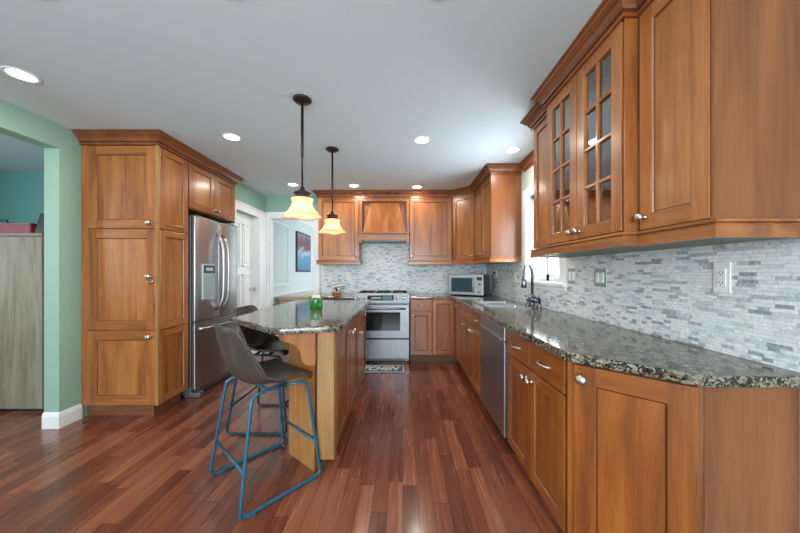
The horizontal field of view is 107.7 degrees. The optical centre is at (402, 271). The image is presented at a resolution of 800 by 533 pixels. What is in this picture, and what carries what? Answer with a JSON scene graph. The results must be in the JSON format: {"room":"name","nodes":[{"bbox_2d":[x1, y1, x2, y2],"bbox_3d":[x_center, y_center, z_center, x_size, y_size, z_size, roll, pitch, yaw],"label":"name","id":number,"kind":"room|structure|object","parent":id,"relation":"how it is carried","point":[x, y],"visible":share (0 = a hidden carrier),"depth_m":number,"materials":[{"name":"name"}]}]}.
{"room":"kitchen","nodes":[
{"label":"kitchen","id":0,"kind":"room"},
{"bbox_2d":[0,172,43,223],"bbox_3d":[-4.535,0.032,3.500,3.330,2.430,0.100,0,0,0],"label":"wall","id":1,"kind":"structure","parent":0,"point":[21,193],"depth_m":3.45,"materials":[{"name":"teal paint"}]},
{"bbox_2d":[0,99,108,416],"bbox_3d":[-2.810,0.032,0.310,0.120,2.430,6.820,0,0,0],"label":"wall","id":2,"kind":"structure","parent":0,"point":[62,149],"depth_m":2.34,"materials":[{"name":"green paint"}]},
{"bbox_2d":[42,404,81,428],"bbox_3d":[-2.802,1.185,2.405,0.136,0.125,0.171,0,0,0],"label":"baseboard","id":3,"kind":"structure","parent":2,"relation":"attached to","point":[50,420],"depth_m":2.34,"materials":[{"name":"white paint"}]},
{"bbox_2d":[188,161,234,222],"bbox_3d":[-2.398,-0.851,3.245,0.694,0.475,0.793,0,0,0],"label":"upper cabinet","id":4,"kind":"object","parent":2,"relation":"attached to","point":[211,197],"visible":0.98,"depth_m":3.18,"materials":[{"name":"brown wood"}]},
{"bbox_2d":[223,179,313,305],"bbox_3d":[-2.455,0.032,6.134,0.590,2.430,4.932,0,0,0],"label":"wall","id":5,"kind":"structure","parent":0,"point":[298,281],"depth_m":5.42,"materials":[{"name":"grey paint"}]},
{"bbox_2d":[237,212,255,352],"bbox_3d":[-2.218,0.212,4.054,0.114,2.050,0.588,0,0,0],"label":"door","id":6,"kind":"structure","parent":5,"relation":"in","point":[245,288],"depth_m":4.12,"materials":[{"name":"white paint"}]},
{"bbox_2d":[233,199,266,353],"bbox_3d":[-2.204,0.162,4.147,0.152,2.170,0.875,0,0,0],"label":"trim","id":7,"kind":"structure","parent":5,"relation":"attached to","point":[260,221],"depth_m":4.36,"materials":[{"name":"white paint"}]},
{"bbox_2d":[273,220,288,303],"bbox_3d":[-2.191,0.072,6.625,0.018,1.910,3.650,0,0,0],"label":"trim","id":8,"kind":"structure","parent":5,"relation":"attached to","point":[275,221],"depth_m":5.52,"materials":[{"name":"white paint"}]},
{"bbox_2d":[296,231,310,271],"bbox_3d":[-2.183,-0.423,6.420,0.033,0.840,0.880,0,0,0],"label":"painting","id":9,"kind":"object","parent":5,"relation":"attached to","point":[303,241],"visible":1,"depth_m":6.36,"materials":[{"name":"multicoloured fabric"}]},
{"bbox_2d":[0,351,563,532],"bbox_3d":[-2.100,1.297,2.800,8.200,0.100,12.000,0,0,0],"label":"floor","id":10,"kind":"structure","parent":0,"point":[419,450],"depth_m":1.82,"materials":[{"name":"brown wood"}]},
{"bbox_2d":[0,233,43,411],"bbox_3d":[-3.745,0.452,2.790,1.130,1.590,0.440,0,0,0],"label":"storage cabinet","id":11,"kind":"object","parent":10,"relation":"on","point":[21,254],"visible":0.61,"depth_m":2.58,"materials":[{"name":"grey laminate"}]},
{"bbox_2d":[0,219,36,232],"bbox_3d":[-3.600,-0.414,2.780,0.428,0.142,0.248,0,0,0],"label":"case","id":12,"kind":"object","parent":11,"relation":"on","point":[7,227],"visible":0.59,"depth_m":2.66,"materials":[{"name":"red"}]},
{"bbox_2d":[35,213,43,232],"bbox_3d":[-3.290,-0.441,2.671,0.090,0.195,0.060,0,0,0],"label":"frame","id":13,"kind":"object","parent":11,"relation":"on","point":[40,224],"visible":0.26,"depth_m":2.66,"materials":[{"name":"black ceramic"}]},
{"bbox_2d":[81,145,187,414],"bbox_3d":[-2.418,0.080,2.644,0.657,2.335,0.402,0,0,0],"label":"pantry cabinet","id":14,"kind":"object","parent":10,"relation":"on","point":[134,199],"visible":1,"depth_m":2.50,"materials":[{"name":"brown wood"}]},
{"bbox_2d":[71,129,243,185],"bbox_3d":[-2.384,-1.132,3.067,0.731,0.100,1.299,0,0,0],"label":"crown molding","id":15,"kind":"structure","parent":14,"relation":"attached to","point":[84,136],"depth_m":2.48,"materials":[{"name":"brown wood"}]},
{"bbox_2d":[181,215,236,397],"bbox_3d":[-2.344,0.341,3.248,0.782,1.812,0.739,0,0,0],"label":"refrigerator","id":16,"kind":"object","parent":10,"relation":"on","point":[212,245],"visible":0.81,"depth_m":3.04,"materials":[{"name":"grey metal"}]},
{"bbox_2d":[226,305,288,435],"bbox_3d":[-1.132,0.770,2.475,0.492,0.954,0.508,0,0,0],"label":"counter stool","id":17,"kind":"object","parent":10,"relation":"on","point":[259,341],"visible":0.55,"depth_m":2.40,"materials":[{"name":"grey leather"}]},
{"bbox_2d":[209,323,320,519],"bbox_3d":[-0.848,0.770,1.776,0.508,0.954,0.493,0,0,42],"label":"counter stool","id":18,"kind":"object","parent":10,"relation":"on","point":[237,356],"visible":1,"depth_m":1.62,"materials":[{"name":"grey leather"}]},
{"bbox_2d":[277,291,313,303],"bbox_3d":[-1.860,0.835,5.650,0.580,0.825,1.360,0,0,0],"label":"console table","id":19,"kind":"object","parent":10,"relation":"on","point":[304,295],"visible":0.39,"depth_m":5.01,"materials":[{"name":"beige wood"}]},
{"bbox_2d":[279,308,365,471],"bbox_3d":[-0.690,0.809,2.592,0.610,0.876,1.615,0,0,0],"label":"kitchen island","id":20,"kind":"object","parent":10,"relation":"on","point":[335,361],"visible":0.82,"depth_m":1.88,"materials":[{"name":"brown wood"}]},
{"bbox_2d":[231,300,369,334],"bbox_3d":[-0.828,0.351,2.581,0.885,0.040,1.738,0,0,0],"label":"island countertop","id":21,"kind":"structure","parent":20,"relation":"on","point":[296,316],"depth_m":2.12,"materials":[{"name":"stone"}]},
{"bbox_2d":[310,295,322,308],"bbox_3d":[-0.785,0.269,2.640,0.114,0.125,0.114,0,0,0],"label":"jar","id":22,"kind":"object","parent":21,"relation":"on","point":[316,302],"visible":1,"depth_m":2.60,"materials":[{"name":"green glass"}]},
{"bbox_2d":[323,299,353,299],"bbox_3d":[-0.975,0.809,4.280,0.588,0.876,0.639,0,0,0],"label":"base cabinet","id":23,"kind":"object","parent":10,"relation":"on","point":[323,299],"visible":0.02,"depth_m":4.02,"materials":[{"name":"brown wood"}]},
{"bbox_2d":[309,293,353,298],"bbox_3d":[-0.980,0.351,4.287,0.610,0.038,0.629,0,0,0],"label":"countertop","id":24,"kind":"structure","parent":23,"relation":"on","point":[323,295],"depth_m":3.98,"materials":[{"name":"stone"}]},
{"bbox_2d":[331,280,342,294],"bbox_3d":[-0.987,0.227,4.348,0.150,0.210,0.142,0,0,29],"label":"flower ornament","id":25,"kind":"object","parent":24,"relation":"on","point":[336,286],"visible":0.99,"depth_m":4.32,"materials":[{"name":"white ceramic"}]},
{"bbox_2d":[354,290,409,362],"bbox_3d":[-0.289,0.765,4.234,0.764,0.963,0.713,0,0,0],"label":"range","id":26,"kind":"object","parent":10,"relation":"on","point":[387,313],"visible":0.92,"depth_m":3.94,"materials":[{"name":"grey metal"}]},
{"bbox_2d":[365,365,404,372],"bbox_3d":[-0.360,1.242,3.745,0.770,0.010,0.290,0,0,0],"label":"kitchen mat","id":27,"kind":"object","parent":10,"relation":"on","point":[369,368],"visible":0.77,"depth_m":3.71,"materials":[{"name":"grey fabric"}]},
{"bbox_2d":[409,297,431,360],"bbox_3d":[0.250,0.809,4.280,0.298,0.876,0.639,0,0,0],"label":"base cabinet","id":28,"kind":"object","parent":10,"relation":"on","point":[420,310],"visible":0.99,"depth_m":4.00,"materials":[{"name":"brown wood"}]},
{"bbox_2d":[432,299,458,361],"bbox_3d":[0.858,0.809,4.141,0.912,0.876,0.918,0,0,0],"label":"base cabinet","id":29,"kind":"object","parent":10,"relation":"on","point":[445,312],"visible":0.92,"depth_m":4.00,"materials":[{"name":"brown wood"}]},
{"bbox_2d":[409,293,799,387],"bbox_3d":[0.704,0.351,2.764,1.207,0.038,3.675,0,0,0],"label":"countertop","id":30,"kind":"structure","parent":29,"relation":"on","point":[574,339],"depth_m":1.22,"materials":[{"name":"stone"}]},
{"bbox_2d":[449,274,488,295],"bbox_3d":[0.946,0.184,4.204,0.490,0.295,0.384,0,0,29],"label":"microwave","id":31,"kind":"object","parent":30,"relation":"on","point":[459,284],"visible":0.98,"depth_m":4.07,"materials":[{"name":"grey"}]},
{"bbox_2d":[472,301,531,308],"bbox_3d":[0.970,0.414,2.960,0.400,0.176,0.640,0,0,0],"label":"sink","id":32,"kind":"object","parent":30,"relation":"in","point":[488,304],"visible":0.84,"depth_m":2.94,"materials":[{"name":"silver metal"}]},
{"bbox_2d":[478,302,510,303],"bbox_3d":[0.970,0.417,3.112,0.344,0.170,0.279,0,0,0],"label":"basin","id":33,"kind":"object","parent":32,"relation":"in","point":[478,302],"depth_m":3.25,"materials":[{"name":"silver metal"}]},
{"bbox_2d":[485,305,524,307],"bbox_3d":[0.970,0.417,2.808,0.344,0.170,0.279,0,0,0],"label":"basin","id":34,"kind":"object","parent":32,"relation":"in","point":[488,306],"depth_m":2.94,"materials":[{"name":"silver metal"}]},
{"bbox_2d":[521,263,537,307],"bbox_3d":[1.211,0.126,2.765,0.150,0.412,0.298,0,0,27],"label":"faucet","id":35,"kind":"object","parent":30,"relation":"on","point":[531,301],"visible":0.94,"depth_m":2.77,"materials":[{"name":"grey metal"}]},
{"bbox_2d":[534,295,541,308],"bbox_3d":[1.212,0.270,2.620,0.070,0.125,0.044,0,0,0],"label":"sprayer","id":36,"kind":"object","parent":30,"relation":"on","point":[535,296],"visible":0.96,"depth_m":2.61,"materials":[{"name":"grey metal"}]},
{"bbox_2d":[459,303,465,371],"bbox_3d":[0.988,0.809,3.496,0.653,0.876,0.366,0,0,0],"label":"base cabinet","id":37,"kind":"object","parent":10,"relation":"on","point":[462,319],"visible":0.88,"depth_m":3.48,"materials":[{"name":"brown wood"}]},
{"bbox_2d":[465,306,480,397],"bbox_3d":[0.988,0.809,2.958,0.653,0.876,0.703,0,0,0],"label":"base cabinet","id":38,"kind":"object","parent":10,"relation":"on","point":[473,319],"visible":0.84,"depth_m":2.90,"materials":[{"name":"brown wood"}]},
{"bbox_2d":[480,315,515,454],"bbox_3d":[0.983,0.811,2.290,0.622,0.872,0.612,0,0,0],"label":"dishwasher","id":39,"kind":"object","parent":10,"relation":"on","point":[494,351],"visible":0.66,"depth_m":2.17,"materials":[{"name":"grey metal"}]},
{"bbox_2d":[507,329,567,532],"bbox_3d":[0.988,0.809,1.610,0.653,0.876,0.728,0,0,0],"label":"base cabinet","id":40,"kind":"object","parent":10,"relation":"on","point":[537,379],"visible":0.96,"depth_m":1.50,"materials":[{"name":"brown wood"}]},
{"bbox_2d":[568,362,799,532],"bbox_3d":[1.002,0.809,1.101,0.624,0.876,0.283,0,0,0],"label":"base cabinet","id":41,"kind":"object","parent":10,"relation":"on","point":[646,454],"visible":0.98,"depth_m":0.99,"materials":[{"name":"brown wood"}]},
{"bbox_2d":[0,0,639,221],"bbox_3d":[-2.100,-1.233,2.800,8.200,0.100,12.000,0,0,0],"label":"ceiling","id":42,"kind":"structure","parent":0,"point":[378,76],"depth_m":1.76,"materials":[{"name":"white paint"}]},
{"bbox_2d":[0,66,41,83],"bbox_3d":[-2.290,-1.180,1.753,0.156,0.006,0.156,0,0,0],"label":"recessed light","id":43,"kind":"object","parent":42,"relation":"in","point":[16,73],"visible":1,"depth_m":1.75,"materials":[{"name":"white paint"}]},
{"bbox_2d":[222,133,241,141],"bbox_3d":[-1.500,-1.180,2.560,0.156,0.006,0.156,0,0,0],"label":"recessed light","id":44,"kind":"object","parent":42,"relation":"in","point":[229,136],"visible":1,"depth_m":2.56,"materials":[{"name":"white paint"}]},
{"bbox_2d":[287,183,298,186],"bbox_3d":[-1.490,-1.180,3.950,0.156,0.006,0.156,0,0,0],"label":"recessed light","id":45,"kind":"object","parent":42,"relation":"in","point":[288,184],"visible":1,"depth_m":3.94,"materials":[{"name":"white paint"}]},
{"bbox_2d":[282,94,321,220],"bbox_3d":[-0.690,-0.777,2.000,0.246,0.812,0.246,0,0,45],"label":"pendant light","id":46,"kind":"object","parent":42,"relation":"hanging from","point":[301,208],"visible":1,"depth_m":1.98,"materials":[{"name":"yellow glass"}]},
{"bbox_2d":[318,146,345,234],"bbox_3d":[-0.680,-0.777,2.810,0.246,0.812,0.246,0,0,45],"label":"pendant light","id":47,"kind":"object","parent":42,"relation":"hanging from","point":[332,226],"visible":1,"depth_m":2.78,"materials":[{"name":"yellow glass"}]},
{"bbox_2d":[348,184,359,187],"bbox_3d":[-0.670,-1.180,4.000,0.156,0.006,0.156,0,0,0],"label":"recessed light","id":48,"kind":"object","parent":42,"relation":"in","point":[349,185],"visible":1,"depth_m":3.99,"materials":[{"name":"white paint"}]},
{"bbox_2d":[412,185,422,188],"bbox_3d":[0.195,-1.180,4.060,0.156,0.006,0.156,0,0,0],"label":"recessed light","id":49,"kind":"object","parent":42,"relation":"in","point":[414,186],"visible":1,"depth_m":4.06,"materials":[{"name":"white paint"}]},
{"bbox_2d":[413,136,430,143],"bbox_3d":[0.170,-1.180,2.617,0.156,0.006,0.156,0,0,0],"label":"recessed light","id":50,"kind":"object","parent":42,"relation":"in","point":[420,139],"visible":1,"depth_m":2.62,"materials":[{"name":"white paint"}]},
{"bbox_2d":[504,146,520,153],"bbox_3d":[1.060,-1.180,2.830,0.156,0.006,0.156,0,0,0],"label":"recessed light","id":51,"kind":"object","parent":42,"relation":"in","point":[510,150],"visible":1,"depth_m":2.83,"materials":[{"name":"white paint"}]},
{"bbox_2d":[266,197,452,350],"bbox_3d":[-0.482,0.032,4.670,3.596,2.430,0.120,0,0,0],"label":"wall","id":52,"kind":"structure","parent":0,"point":[273,204],"depth_m":4.61,"materials":[{"name":"green paint"}]},
{"bbox_2d":[266,212,319,307],"bbox_3d":[-1.732,0.152,4.659,0.845,2.190,0.142,0,0,0],"label":"trim","id":53,"kind":"structure","parent":52,"relation":"attached to","point":[271,216],"depth_m":4.59,"materials":[{"name":"white paint"}]},
{"bbox_2d":[316,198,363,264],"bbox_3d":[-0.945,-0.599,4.420,0.652,0.978,0.361,0,0,0],"label":"upper cabinet","id":54,"kind":"object","parent":52,"relation":"attached to","point":[342,249],"visible":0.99,"depth_m":4.29,"materials":[{"name":"brown wood"}]},
{"bbox_2d":[312,163,521,197],"bbox_3d":[0.081,-1.132,4.066,2.992,0.100,0.924,0,0,25],"label":"crown molding","id":55,"kind":"structure","parent":54,"relation":"attached to","point":[489,169],"depth_m":4.22,"materials":[{"name":"brown wood"}]},
{"bbox_2d":[358,198,409,242],"bbox_3d":[-0.274,-0.755,4.392,0.758,0.665,0.372,0,0,0],"label":"range hood","id":56,"kind":"object","parent":52,"relation":"attached to","point":[381,220],"visible":1,"depth_m":4.28,"materials":[{"name":"brown wood"}]},
{"bbox_2d":[321,242,485,292],"bbox_3d":[0.004,-0.111,4.606,2.608,0.885,0.008,0,0,0],"label":"wall tile","id":57,"kind":"structure","parent":52,"relation":"attached to","point":[385,266],"depth_m":4.60,"materials":[{"name":"tile"}]},
{"bbox_2d":[346,272,350,278],"bbox_3d":[-0.860,0.057,4.597,0.075,0.118,0.010,0,0,0],"label":"wall plate","id":58,"kind":"object","parent":57,"relation":"attached to","point":[348,274],"visible":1,"depth_m":4.60,"materials":[{"name":"white plastic"}]},
{"bbox_2d":[438,272,442,278],"bbox_3d":[0.585,0.057,4.597,0.075,0.118,0.010,0,0,0],"label":"wall plate","id":59,"kind":"object","parent":57,"relation":"attached to","point":[440,274],"visible":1,"depth_m":4.60,"materials":[{"name":"white plastic"}]},
{"bbox_2d":[408,198,451,264],"bbox_3d":[0.396,-0.599,4.420,0.648,0.978,0.361,0,0,0],"label":"upper cabinet","id":60,"kind":"object","parent":52,"relation":"attached to","point":[430,219],"visible":1,"depth_m":4.29,"materials":[{"name":"brown wood"}]},
{"bbox_2d":[495,165,798,372],"bbox_3d":[1.386,0.032,0.815,0.140,2.430,7.830,0,0,0],"label":"wall","id":61,"kind":"structure","parent":0,"point":[527,177],"depth_m":3.04,"materials":[{"name":"grey paint"}]},
{"bbox_2d":[452,194,473,263],"bbox_3d":[1.005,-0.599,4.308,0.602,0.978,0.584,0,0,0],"label":"upper cabinet","id":62,"kind":"object","parent":61,"relation":"attached to","point":[462,206],"visible":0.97,"depth_m":4.16,"materials":[{"name":"brown wood"}]},
{"bbox_2d":[473,175,520,263],"bbox_3d":[1.124,-0.599,3.626,0.364,0.978,0.805,0,0,0],"label":"upper cabinet","id":63,"kind":"object","parent":61,"relation":"attached to","point":[497,203],"visible":1,"depth_m":3.24,"materials":[{"name":"brown wood"}]},
{"bbox_2d":[519,184,566,291],"bbox_3d":[1.363,-0.358,2.755,0.187,1.030,0.860,0,0,0],"label":"window","id":64,"kind":"structure","parent":61,"relation":"in","point":[527,201],"depth_m":3.06,"materials":[{"name":"white paint"}]},
{"bbox_2d":[529,117,591,257],"bbox_3d":[1.143,-0.599,2.094,0.327,0.978,0.345,0,0,0],"label":"upper cabinet","id":65,"kind":"object","parent":61,"relation":"attached to","point":[540,133],"visible":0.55,"depth_m":2.15,"materials":[{"name":"brown wood"}]},
{"bbox_2d":[541,17,706,254],"bbox_3d":[1.105,-0.599,1.585,0.403,0.978,0.721,0,0,0],"label":"upper cabinet","id":66,"kind":"object","parent":61,"relation":"attached to","point":[608,83],"visible":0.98,"depth_m":1.52,"materials":[{"name":"brown wood"}]},
{"bbox_2d":[557,86,610,206],"bbox_3d":[1.145,-0.659,1.585,0.287,0.474,0.633,0,0,0],"label":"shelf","id":67,"kind":"object","parent":66,"relation":"attached to","point":[605,106],"depth_m":1.79,"materials":[{"name":"brown wood"}]},
{"bbox_2d":[519,0,653,171],"bbox_3d":[1.093,-1.132,2.018,0.445,0.100,2.303,0,0,0],"label":"crown molding","id":68,"kind":"structure","parent":66,"relation":"attached to","point":[609,13],"depth_m":1.50,"materials":[{"name":"brown wood"}]},
{"bbox_2d":[486,238,799,372],"bbox_3d":[1.312,0.080,2.205,0.008,0.505,4.810,0,0,0],"label":"wall tile","id":69,"kind":"structure","parent":61,"relation":"attached to","point":[669,294],"depth_m":1.30,"materials":[{"name":"stone"}]},
{"bbox_2d":[568,268,575,283],"bbox_3d":[1.302,0.032,2.253,0.010,0.118,0.100,0,0,0],"label":"wall plate","id":70,"kind":"object","parent":69,"relation":"attached to","point":[571,272],"visible":1,"depth_m":2.24,"materials":[{"name":"grey metal"}]},
{"bbox_2d":[594,269,606,286],"bbox_3d":[1.302,0.037,1.929,0.010,0.118,0.120,0,0,0],"label":"wall plate","id":71,"kind":"object","parent":69,"relation":"attached to","point":[600,275],"visible":1,"depth_m":1.92,"materials":[{"name":"grey metal"}]},
{"bbox_2d":[713,262,730,292],"bbox_3d":[1.303,0.022,1.194,0.010,0.126,0.064,0,0,0],"label":"wall plate","id":72,"kind":"object","parent":69,"relation":"attached to","point":[721,270],"visible":1,"depth_m":1.19,"materials":[{"name":"white plastic"}]},
{"bbox_2d":[716,269,725,285],"bbox_3d":[1.301,0.022,1.194,0.005,0.072,0.034,0,0,0],"label":"receptacle","id":73,"kind":"object","parent":72,"relation":"attached to","point":[720,273],"depth_m":1.19,"materials":[{"name":"white plastic"}]},
{"bbox_2d":[634,0,799,245],"bbox_3d":[1.133,-0.599,1.079,0.345,0.978,0.329,0,0,0],"label":"upper cabinet","id":74,"kind":"object","parent":61,"relation":"attached to","point":[720,79],"visible":1,"depth_m":0.94,"materials":[{"name":"brown wood"}]},
{"bbox_3d":[-0.860,0.032,8.650,2.920,2.430,0.100,0,0,0],"label":"wall","id":75,"kind":"structure","parent":0,"visible":0},
{"bbox_2d":[273,288,313,299],"bbox_3d":[-0.850,0.432,6.665,2.700,0.070,3.870,0,0,0],"label":"trim","id":76,"kind":"structure","parent":75,"relation":"attached to","point":[312,289],"depth_m":5.66,"materials":[{"name":"white paint"}]},
{"bbox_2d":[297,220,313,227],"bbox_3d":[-0.850,-1.128,6.665,2.700,0.110,3.870,0,0,0],"label":"trim","id":77,"kind":"structure","parent":75,"relation":"attached to","point":[309,223],"depth_m":6.69,"materials":[{"name":"white paint"}]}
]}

